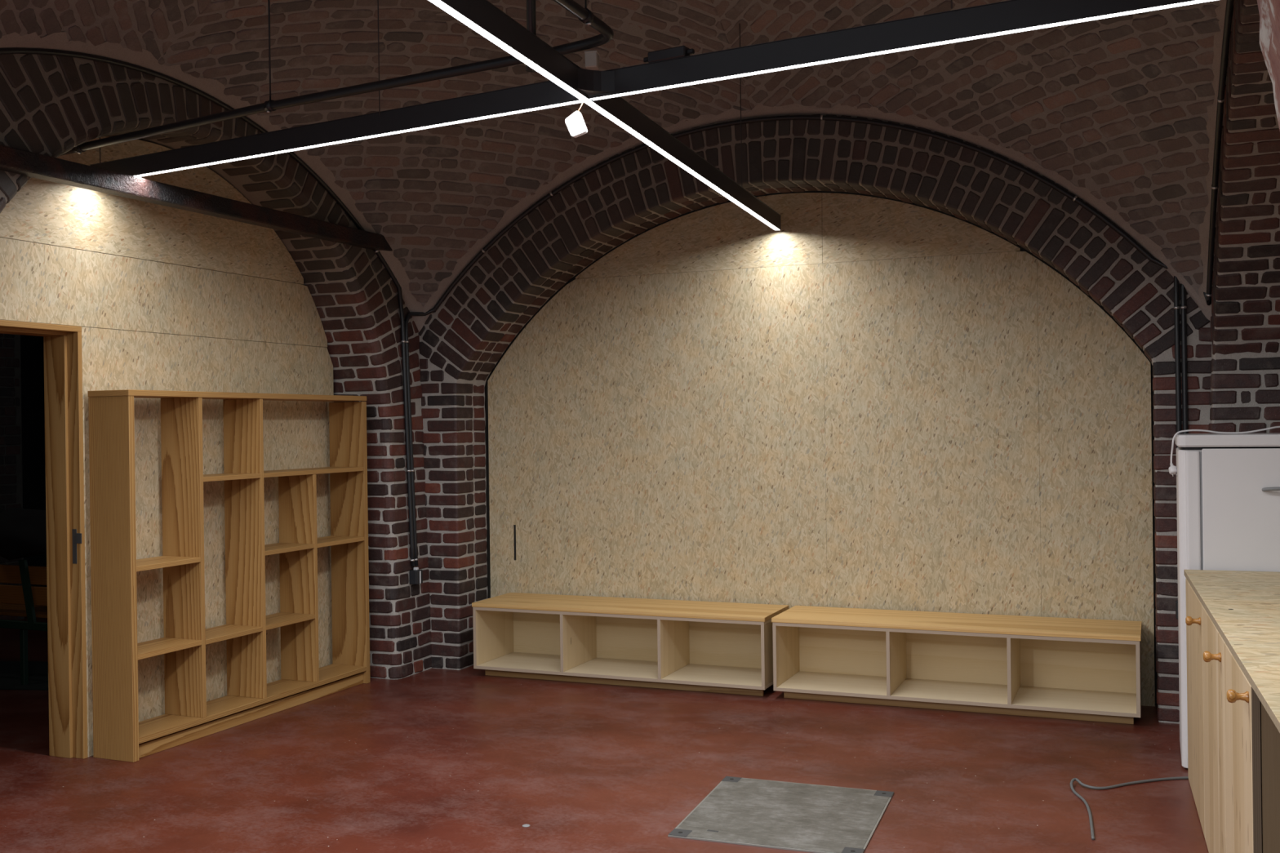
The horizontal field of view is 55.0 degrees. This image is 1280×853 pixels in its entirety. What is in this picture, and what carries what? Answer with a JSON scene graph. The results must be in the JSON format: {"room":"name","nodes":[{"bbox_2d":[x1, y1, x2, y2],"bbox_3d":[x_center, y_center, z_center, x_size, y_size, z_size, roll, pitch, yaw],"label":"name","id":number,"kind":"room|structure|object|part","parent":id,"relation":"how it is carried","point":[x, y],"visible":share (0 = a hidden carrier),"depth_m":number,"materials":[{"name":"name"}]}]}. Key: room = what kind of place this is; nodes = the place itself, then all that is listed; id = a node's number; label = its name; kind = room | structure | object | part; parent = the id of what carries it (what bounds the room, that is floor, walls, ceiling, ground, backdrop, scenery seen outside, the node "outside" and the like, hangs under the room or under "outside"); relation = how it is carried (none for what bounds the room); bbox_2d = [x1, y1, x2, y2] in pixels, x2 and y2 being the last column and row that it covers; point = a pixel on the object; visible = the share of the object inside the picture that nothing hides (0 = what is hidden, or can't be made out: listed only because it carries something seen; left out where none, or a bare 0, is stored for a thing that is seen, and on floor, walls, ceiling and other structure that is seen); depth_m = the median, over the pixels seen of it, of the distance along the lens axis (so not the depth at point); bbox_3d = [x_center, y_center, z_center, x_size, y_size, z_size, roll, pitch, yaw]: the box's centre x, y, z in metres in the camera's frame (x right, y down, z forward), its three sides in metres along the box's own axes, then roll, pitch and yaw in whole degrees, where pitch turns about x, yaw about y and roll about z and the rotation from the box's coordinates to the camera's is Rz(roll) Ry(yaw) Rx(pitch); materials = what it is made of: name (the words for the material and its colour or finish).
{"room":"underground chamber","nodes":[
{"label":"underground chamber","id":0,"kind":"room"},
{"bbox_2d":[0,333,24,620],"bbox_3d":[-6.299,-0.029,8.445,0.160,3.400,4.720,-1,0,23],"label":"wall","id":1,"kind":"structure","parent":0,"point":[11,428],"depth_m":10.49,"materials":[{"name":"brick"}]},
{"bbox_2d":[20,334,47,586],"bbox_3d":[-6.086,-0.036,11.624,0.200,3.400,1.950,-1,0,23],"label":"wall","id":2,"kind":"structure","parent":0,"point":[32,351],"depth_m":11.89,"materials":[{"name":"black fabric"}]},
{"bbox_2d":[84,326,316,346],"bbox_3d":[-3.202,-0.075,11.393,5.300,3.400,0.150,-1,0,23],"label":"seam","id":3,"kind":"structure","parent":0,"point":[84,326],"depth_m":11.74,"materials":[{"name":"beige wood"}]},
{"bbox_2d":[0,53,431,757],"bbox_3d":[-2.474,-0.623,6.494,0.678,4.492,5.823,-1,0,23],"label":"wall","id":4,"kind":"structure","parent":0,"point":[70,255],"depth_m":6.85,"materials":[{"name":"brick"}]},
{"bbox_3d":[-2.978,-0.678,5.538,0.029,0.378,0.710,-1,0,23],"label":"panel","id":5,"kind":"part","parent":4,"relation":"part of","materials":[{"name":"beige wood"}]},
{"bbox_2d":[0,320,87,759],"bbox_3d":[-2.997,0.573,5.658,0.220,2.118,0.918,-1,0,23],"label":"door frame","id":6,"kind":"structure","parent":4,"relation":"in","point":[62,344],"depth_m":6.04,"materials":[{"name":"brown wood"}]},
{"bbox_3d":[-2.771,0.588,6.033,0.027,0.170,0.003,-1,0,23],"label":"strike plate","id":7,"kind":"part","parent":6,"relation":"part of","materials":[{"name":"grey metal"}]},
{"bbox_3d":[-2.599,-0.684,6.443,0.029,0.378,1.249,-1,0,23],"label":"panel","id":8,"kind":"part","parent":4,"relation":"part of","materials":[{"name":"beige wood"}]},
{"bbox_3d":[-2.586,-1.191,6.526,0.036,0.629,2.460,-1,0,23],"label":"panel","id":9,"kind":"part","parent":4,"relation":"part of","materials":[{"name":"beige wood"}]},
{"bbox_3d":[-2.537,0.565,6.540,0.018,2.118,1.059,-1,0,23],"label":"panel","id":10,"kind":"part","parent":4,"relation":"part of","materials":[{"name":"beige wood"}]},
{"bbox_2d":[0,144,392,251],"bbox_3d":[-2.417,-1.144,5.913,0.093,0.090,4.660,-1,0,23],"label":"steel beam","id":11,"kind":"structure","parent":4,"relation":"attached to","point":[20,162],"depth_m":6.08,"materials":[{"name":"black metal"}]},
{"bbox_2d":[0,47,415,566],"bbox_3d":[-2.359,-0.416,6.054,0.092,2.677,4.253,-1,0,23],"label":"conduit","id":12,"kind":"object","parent":4,"relation":"attached to","point":[7,50],"visible":0.88,"depth_m":7.22,"materials":[{"name":"metal"}]},
{"bbox_2d":[0,31,425,332],"bbox_3d":[-2.357,-1.207,6.072,0.127,1.223,4.600,-1,0,23],"label":"brick arch","id":13,"kind":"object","parent":4,"relation":"attached to","point":[57,41],"depth_m":6.37,"materials":[{"name":"brown brick"}]},
{"bbox_3d":[-2.183,-0.692,7.437,0.029,0.378,0.904,-1,0,23],"label":"panel","id":14,"kind":"part","parent":4,"relation":"part of","materials":[{"name":"beige wood"}]},
{"bbox_3d":[-2.149,0.558,7.467,0.018,2.118,0.951,-1,0,23],"label":"panel","id":15,"kind":"part","parent":4,"relation":"part of","materials":[{"name":"beige wood"}]},
{"bbox_2d":[409,567,422,584],"bbox_3d":[-1.450,0.969,7.990,0.064,0.107,0.080,-1,0,23],"label":"box","id":16,"kind":"object","parent":4,"relation":"attached to","point":[415,575],"visible":1,"depth_m":7.96,"materials":[{"name":"plastic"}]},
{"bbox_3d":[-1.432,0.977,7.968,0.010,0.086,0.050,-1,0,23],"label":"lid","id":17,"kind":"part","parent":16,"relation":"part of","materials":[{"name":"plastic"}]},
{"bbox_2d":[0,617,1208,852],"bbox_3d":[-2.195,1.673,4.290,12.600,0.100,12.600,-1,0,23],"label":"floor","id":18,"kind":"structure","parent":0,"point":[432,760],"depth_m":5.63,"materials":[{"name":"red concrete"}]},
{"bbox_2d":[87,389,369,762],"bbox_3d":[-2.203,0.718,6.891,0.264,1.802,1.948,-1,0,23],"label":"bookshelf","id":19,"kind":"object","parent":18,"relation":"on","point":[118,735],"visible":1,"depth_m":6.70,"materials":[{"name":"brown wood"}]},
{"bbox_3d":[-2.571,0.739,6.011,0.260,1.772,0.036,-1,0,23],"label":"panel","id":20,"kind":"part","parent":19,"relation":"part of","materials":[{"name":"brown wood"}]},
{"bbox_3d":[-2.481,0.694,6.230,0.257,0.025,0.439,-1,0,23],"label":"shelf","id":21,"kind":"part","parent":19,"relation":"part of","materials":[{"name":"brown wood"}]},
{"bbox_3d":[-2.475,1.124,6.231,0.257,0.025,0.439,-1,0,23],"label":"shelf","id":22,"kind":"part","parent":19,"relation":"part of","materials":[{"name":"brown wood"}]},
{"bbox_3d":[-2.306,0.276,6.662,0.257,0.025,0.446,-1,0,23],"label":"shelf","id":23,"kind":"part","parent":19,"relation":"part of","materials":[{"name":"brown wood"}]},
{"bbox_3d":[-2.294,1.125,6.663,0.257,0.025,0.446,-1,0,23],"label":"shelf","id":24,"kind":"part","parent":19,"relation":"part of","materials":[{"name":"brown wood"}]},
{"bbox_3d":[-2.120,0.707,7.094,0.257,0.025,0.437,-1,0,23],"label":"shelf","id":25,"kind":"part","parent":19,"relation":"part of","materials":[{"name":"brown wood"}]},
{"bbox_3d":[-2.114,1.122,7.095,0.257,0.025,0.437,-1,0,23],"label":"shelf","id":26,"kind":"part","parent":19,"relation":"part of","materials":[{"name":"brown wood"}]},
{"bbox_3d":[-2.029,0.270,7.323,0.257,0.025,0.935,-1,0,23],"label":"shelf","id":27,"kind":"part","parent":19,"relation":"part of","materials":[{"name":"brown wood"}]},
{"bbox_3d":[-1.934,0.706,7.537,0.257,0.025,0.472,-1,0,23],"label":"shelf","id":28,"kind":"part","parent":19,"relation":"part of","materials":[{"name":"brown wood"}]},
{"bbox_3d":[-1.834,0.729,7.771,0.260,1.768,0.036,-1,0,23],"label":"panel","id":29,"kind":"part","parent":19,"relation":"part of","materials":[{"name":"brown wood"}]},
{"bbox_2d":[471,592,788,696],"bbox_3d":[-0.075,1.352,7.726,1.947,0.474,0.511,-1,0,23],"label":"bench","id":30,"kind":"object","parent":18,"relation":"on","point":[695,646],"visible":0.85,"depth_m":7.75,"materials":[{"name":"brown wood"}]},
{"bbox_3d":[-0.958,1.349,8.098,0.019,0.357,0.507,-1,0,23],"label":"panel","id":31,"kind":"part","parent":30,"relation":"part of","materials":[{"name":"brown wood"}]},
{"bbox_3d":[0.021,1.336,7.956,1.897,0.357,0.011,-1,0,23],"label":"panel","id":32,"kind":"part","parent":30,"relation":"part of","materials":[{"name":"brown wood"}]},
{"bbox_3d":[0.809,1.326,7.358,0.019,0.357,0.507,-1,0,23],"label":"panel","id":33,"kind":"part","parent":30,"relation":"part of","materials":[{"name":"brown wood"}]},
{"bbox_2d":[667,776,893,852],"bbox_3d":[0.598,1.580,5.030,0.793,0.008,0.858,-1,0,23],"label":"floor hatch","id":34,"kind":"object","parent":18,"relation":"on","point":[745,811],"visible":1,"depth_m":4.97,"materials":[{"name":"grey metal"}]},
{"bbox_2d":[771,605,1142,724],"bbox_3d":[1.770,1.328,6.954,1.974,0.474,0.511,-1,0,23],"label":"bench","id":35,"kind":"object","parent":18,"relation":"on","point":[1072,668],"visible":1,"depth_m":6.98,"materials":[{"name":"brown wood"}]},
{"bbox_3d":[0.875,1.325,7.331,0.019,0.357,0.507,-1,0,23],"label":"panel","id":36,"kind":"part","parent":35,"relation":"part of","materials":[{"name":"brown wood"}]},
{"bbox_3d":[1.866,1.312,7.184,1.924,0.357,0.011,-1,0,23],"label":"panel","id":37,"kind":"part","parent":35,"relation":"part of","materials":[{"name":"brown wood"}]},
{"bbox_3d":[2.667,1.302,6.581,0.019,0.357,0.507,-1,0,23],"label":"panel","id":38,"kind":"part","parent":35,"relation":"part of","materials":[{"name":"brown wood"}]},
{"bbox_2d":[1070,776,1188,839],"bbox_3d":[2.020,1.552,5.202,1.153,0.027,0.451,-1,0,-40],"label":"cable","id":39,"kind":"object","parent":18,"relation":"on","point":[1073,780],"visible":0.83,"depth_m":5.32,"materials":[{"name":"grey rubber"}]},
{"bbox_2d":[1174,432,1279,768],"bbox_3d":[2.810,0.794,5.668,0.610,1.519,0.625,-1,0,23],"label":"fridge","id":40,"kind":"object","parent":18,"relation":"on","point":[1228,486],"visible":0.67,"depth_m":5.47,"materials":[{"name":"white metal"}]},
{"bbox_2d":[1168,426,1279,476],"bbox_3d":[2.769,0.116,5.733,0.568,0.233,0.045,-1,0,18],"label":"power cord","id":41,"kind":"object","parent":40,"relation":"hanging from","point":[1172,468],"visible":1,"depth_m":5.79,"materials":[{"name":"white plastic"}]},
{"bbox_3d":[2.808,0.061,5.686,0.610,0.053,0.582,-1,0,23],"label":"lid","id":42,"kind":"part","parent":40,"relation":"part of","materials":[{"name":"white plastic"}]},
{"bbox_3d":[2.755,0.788,5.413,0.502,1.383,0.024,-1,0,23],"label":"door","id":43,"kind":"part","parent":40,"relation":"part of","materials":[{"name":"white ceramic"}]},
{"bbox_3d":[2.825,0.273,5.343,0.224,0.023,0.044,-1,0,23],"label":"handle","id":44,"kind":"part","parent":40,"relation":"part of","materials":[{"name":"silver metal"}]},
{"bbox_2d":[1185,578,1279,852],"bbox_3d":[2.279,1.116,4.265,0.652,0.893,2.384,-1,0,20],"label":"base cabinet","id":45,"kind":"object","parent":18,"relation":"on","point":[1233,743],"visible":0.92,"depth_m":3.85,"materials":[{"name":"brown wood"}]},
{"bbox_3d":[2.122,0.746,4.720,0.053,0.037,0.037,-1,0,20],"label":"knob","id":46,"kind":"part","parent":45,"relation":"part of","materials":[{"name":"brown wood"}]},
{"bbox_3d":[2.281,1.115,5.041,0.019,0.885,0.840,-1,0,20],"label":"door","id":47,"kind":"part","parent":45,"relation":"part of","materials":[{"name":"brown wood"}]},
{"bbox_3d":[1.855,0.747,3.989,0.053,0.037,0.037,-1,0,20],"label":"knob","id":48,"kind":"part","parent":45,"relation":"part of","materials":[{"name":"brown wood"}]},
{"bbox_3d":[2.002,1.120,4.276,0.019,0.885,0.780,-1,0,20],"label":"door","id":49,"kind":"part","parent":45,"relation":"part of","materials":[{"name":"brown wood"}]},
{"bbox_2d":[1183,569,1279,733],"bbox_3d":[2.165,0.657,3.837,0.642,0.026,3.300,-1,0,20],"label":"countertop","id":50,"kind":"structure","parent":45,"relation":"on","point":[1243,607],"depth_m":4.16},
{"bbox_3d":[1.601,0.723,3.297,0.053,0.037,0.037,-1,0,20],"label":"knob","id":51,"kind":"part","parent":45,"relation":"part of","materials":[{"name":"brown wood"}]},
{"bbox_3d":[1.745,1.125,3.572,0.019,0.885,0.707,-1,0,20],"label":"door","id":52,"kind":"part","parent":45,"relation":"part of","materials":[{"name":"brown wood"}]},
{"bbox_3d":[1.911,1.123,3.144,0.576,0.893,0.019,-1,0,20],"label":"panel","id":53,"kind":"part","parent":45,"relation":"part of","materials":[{"name":"beige wood"}]},
{"bbox_3d":[-4.120,1.637,8.109,2.000,0.012,0.840,-1,0,7],"label":"floor mat","id":54,"kind":"object","parent":18,"relation":"on","visible":0},
{"bbox_2d":[0,560,47,684],"bbox_3d":[-3.992,1.241,8.039,1.600,0.800,0.495,-1,0,23],"label":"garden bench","id":55,"kind":"object","parent":54,"relation":"on","point":[25,600],"visible":0.42,"depth_m":7.75,"materials":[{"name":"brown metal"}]},
{"bbox_3d":[-4.082,1.253,7.825,1.600,0.050,0.030,-1,0,23],"label":"rail","id":56,"kind":"part","parent":55,"relation":"part of","materials":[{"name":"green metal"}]},
{"bbox_3d":[-3.888,1.440,7.770,0.035,0.400,0.035,-1,0,23],"label":"leg","id":57,"kind":"part","parent":55,"relation":"part of","materials":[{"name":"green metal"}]},
{"bbox_2d":[0,0,1220,306],"bbox_3d":[-0.080,-1.504,5.349,5.106,2.314,4.394,-1,0,23],"label":"ceiling","id":58,"kind":"structure","parent":0,"point":[1116,107],"depth_m":6.58,"materials":[{"name":"brick"}]},
{"bbox_2d":[59,0,613,155],"bbox_3d":[-1.278,-1.895,4.813,1.314,1.162,3.870,-1,0,-36],"label":"ceiling pipe","id":59,"kind":"object","parent":58,"relation":"hanging from","point":[585,15],"visible":0.84,"depth_m":4.89,"materials":[{"name":"metal"}]},
{"bbox_3d":[-1.554,-1.874,5.152,0.008,1.022,0.007,-1,0,23],"label":"hanger rod","id":60,"kind":"part","parent":59,"relation":"part of","materials":[{"name":"black metal"}]},
{"bbox_3d":[-0.186,-1.934,4.075,0.008,1.110,0.007,-1,0,23],"label":"hanger rod","id":61,"kind":"part","parent":59,"relation":"part of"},
{"bbox_2d":[525,0,536,72],"bbox_3d":[-0.394,-1.949,4.378,0.044,1.365,0.044,-1,0,23],"label":"pipe","id":62,"kind":"object","parent":58,"relation":"hanging from","point":[531,4],"visible":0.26,"depth_m":4.37,"materials":[{"name":"black metal"}]},
{"bbox_2d":[90,0,1217,231],"bbox_3d":[-0.217,-1.869,4.497,3.969,1.358,5.235,-1,0,-18],"label":"lamp","id":63,"kind":"object","parent":58,"relation":"attached to","point":[568,83],"visible":0.89,"depth_m":4.32,"materials":[{"name":"black metal"}]},
{"bbox_2d":[133,100,581,176],"bbox_3d":[-1.455,-1.203,5.295,2.947,0.048,0.030,-1,0,33],"label":"diffuser","id":64,"kind":"object","parent":63,"relation":"attached to","point":[473,110],"depth_m":5.07,"materials":[{"name":"white plastic"}]},
{"bbox_3d":[-1.067,-1.901,5.000,0.005,1.272,0.004,-1,0,23],"label":"suspension rod","id":65,"kind":"part","parent":63,"relation":"part of","materials":[{"name":"black metal"}]},
{"bbox_2d":[431,0,586,99],"bbox_3d":[-0.731,-1.187,2.954,0.030,0.004,3.255,-1,0,19],"label":"diffuser","id":66,"kind":"object","parent":63,"relation":"attached to","point":[454,8],"depth_m":3.87,"materials":[{"name":"white plastic"}]},
{"bbox_2d":[564,99,587,137],"bbox_3d":[-0.224,-1.118,4.462,0.084,0.145,0.047,-1,0,23],"label":"spotlight","id":67,"kind":"object","parent":63,"relation":"hanging from","point":[575,122],"visible":1,"depth_m":4.44,"materials":[{"name":"white plastic"}]},
{"bbox_2d":[584,50,599,70],"bbox_3d":[-0.170,-1.305,4.387,0.047,0.057,0.047,-1,0,11],"label":"junction box","id":68,"kind":"object","parent":63,"relation":"attached to","point":[592,57],"visible":1,"depth_m":4.37,"materials":[{"name":"beige plastic"}]},
{"bbox_3d":[-0.171,-1.330,4.387,0.047,0.007,0.047,-1,0,11],"label":"lid","id":69,"kind":"part","parent":68,"relation":"part of","materials":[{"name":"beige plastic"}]},
{"bbox_2d":[643,44,694,62],"bbox_3d":[0.101,-1.304,4.323,0.200,0.038,0.044,-1,0,31],"label":"box","id":70,"kind":"object","parent":63,"relation":"on","point":[683,51],"visible":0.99,"depth_m":4.30,"materials":[{"name":"plastic"}]},
{"bbox_2d":[582,98,778,229],"bbox_3d":[0.326,-1.206,6.036,0.030,0.004,3.262,-1,0,19],"label":"diffuser","id":71,"kind":"object","parent":63,"relation":"attached to","point":[600,106],"depth_m":5.52,"materials":[{"name":"white plastic"}]},
{"bbox_3d":[0.551,-1.754,6.734,0.005,0.928,0.004,-1,0,23],"label":"suspension rod","id":72,"kind":"part","parent":63,"relation":"part of","materials":[{"name":"black metal"}]},
{"bbox_2d":[591,0,1205,99],"bbox_3d":[1.066,-1.212,3.799,2.841,0.004,0.030,-1,0,29],"label":"diffuser","id":73,"kind":"object","parent":63,"relation":"attached to","point":[1135,6],"depth_m":3.92,"materials":[{"name":"white plastic"}]},
{"bbox_2d":[417,114,1211,724],"bbox_3d":[0.827,-0.186,7.474,5.207,3.527,0.449,-1,0,23],"label":"wall","id":74,"kind":"structure","parent":0,"point":[944,382],"depth_m":7.50,"materials":[{"name":"brick"}]},
{"bbox_3d":[-0.524,0.309,8.231,1.102,2.570,0.018,-1,0,23],"label":"panel","id":75,"kind":"part","parent":74,"relation":"part of","materials":[{"name":"beige wood"}]},
{"bbox_3d":[0.344,-1.211,7.857,1.674,0.445,0.018,-1,0,23],"label":"panel","id":76,"kind":"part","parent":74,"relation":"part of","materials":[{"name":"beige wood"}]},
{"bbox_3d":[0.562,0.295,7.777,1.249,2.570,0.018,-1,0,23],"label":"panel","id":77,"kind":"part","parent":74,"relation":"part of","materials":[{"name":"beige wood"}]},
{"bbox_2d":[404,115,1182,565],"bbox_3d":[0.665,-0.452,7.284,4.643,2.744,0.192,-1,0,21],"label":"conduit","id":78,"kind":"object","parent":74,"relation":"attached to","point":[1176,307],"visible":0.94,"depth_m":7.07,"materials":[{"name":"metal"}]},
{"bbox_2d":[420,103,1205,324],"bbox_3d":[0.720,-1.206,7.249,4.760,1.373,0.084,-1,0,23],"label":"brick arch","id":79,"kind":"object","parent":74,"relation":"attached to","point":[759,110],"depth_m":7.13,"materials":[{"name":"brown brick"}]},
{"bbox_3d":[1.652,-1.221,7.310,1.157,0.432,0.018,-1,0,23],"label":"panel","id":80,"kind":"part","parent":74,"relation":"part of","materials":[{"name":"beige wood"}]},
{"bbox_3d":[1.715,0.281,7.294,1.249,2.570,0.018,-1,0,23],"label":"panel","id":81,"kind":"part","parent":74,"relation":"part of","materials":[{"name":"beige wood"}]},
{"bbox_3d":[2.566,0.295,6.939,0.593,2.520,0.018,-1,0,23],"label":"panel","id":82,"kind":"part","parent":74,"relation":"part of","materials":[{"name":"beige wood"}]},
{"bbox_2d":[1175,600,1177,618],"bbox_3d":[2.820,0.944,6.378,0.080,0.107,0.064,-1,0,23],"label":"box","id":83,"kind":"object","parent":74,"relation":"attached to","point":[1176,602],"visible":0.2,"depth_m":6.37,"materials":[{"name":"plastic"}]},
{"bbox_3d":[2.798,0.952,6.360,0.050,0.086,0.010,-1,0,23],"label":"lid","id":84,"kind":"part","parent":83,"relation":"part of","materials":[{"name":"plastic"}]},
{"bbox_2d":[1208,0,1279,433],"bbox_3d":[2.469,-0.235,4.023,1.103,3.590,5.367,-1,0,23],"label":"wall","id":85,"kind":"structure","parent":0,"point":[1245,392],"depth_m":5.68,"materials":[{"name":"brick"}]},
{"bbox_2d":[1180,0,1233,433],"bbox_3d":[2.256,-0.414,4.700,0.146,2.632,3.588,-1,0,20],"label":"conduit","id":86,"kind":"object","parent":85,"relation":"attached to","point":[1229,3],"visible":0.83,"depth_m":5.91,"materials":[{"name":"metal"}]},
{"bbox_2d":[1198,0,1234,321],"bbox_3d":[2.047,-1.140,4.230,0.115,1.275,4.600,-1,0,23],"label":"trim","id":87,"kind":"structure","parent":85,"relation":"attached to","point":[1204,228],"depth_m":5.66,"materials":[{"name":"brown brick"}]}
]}

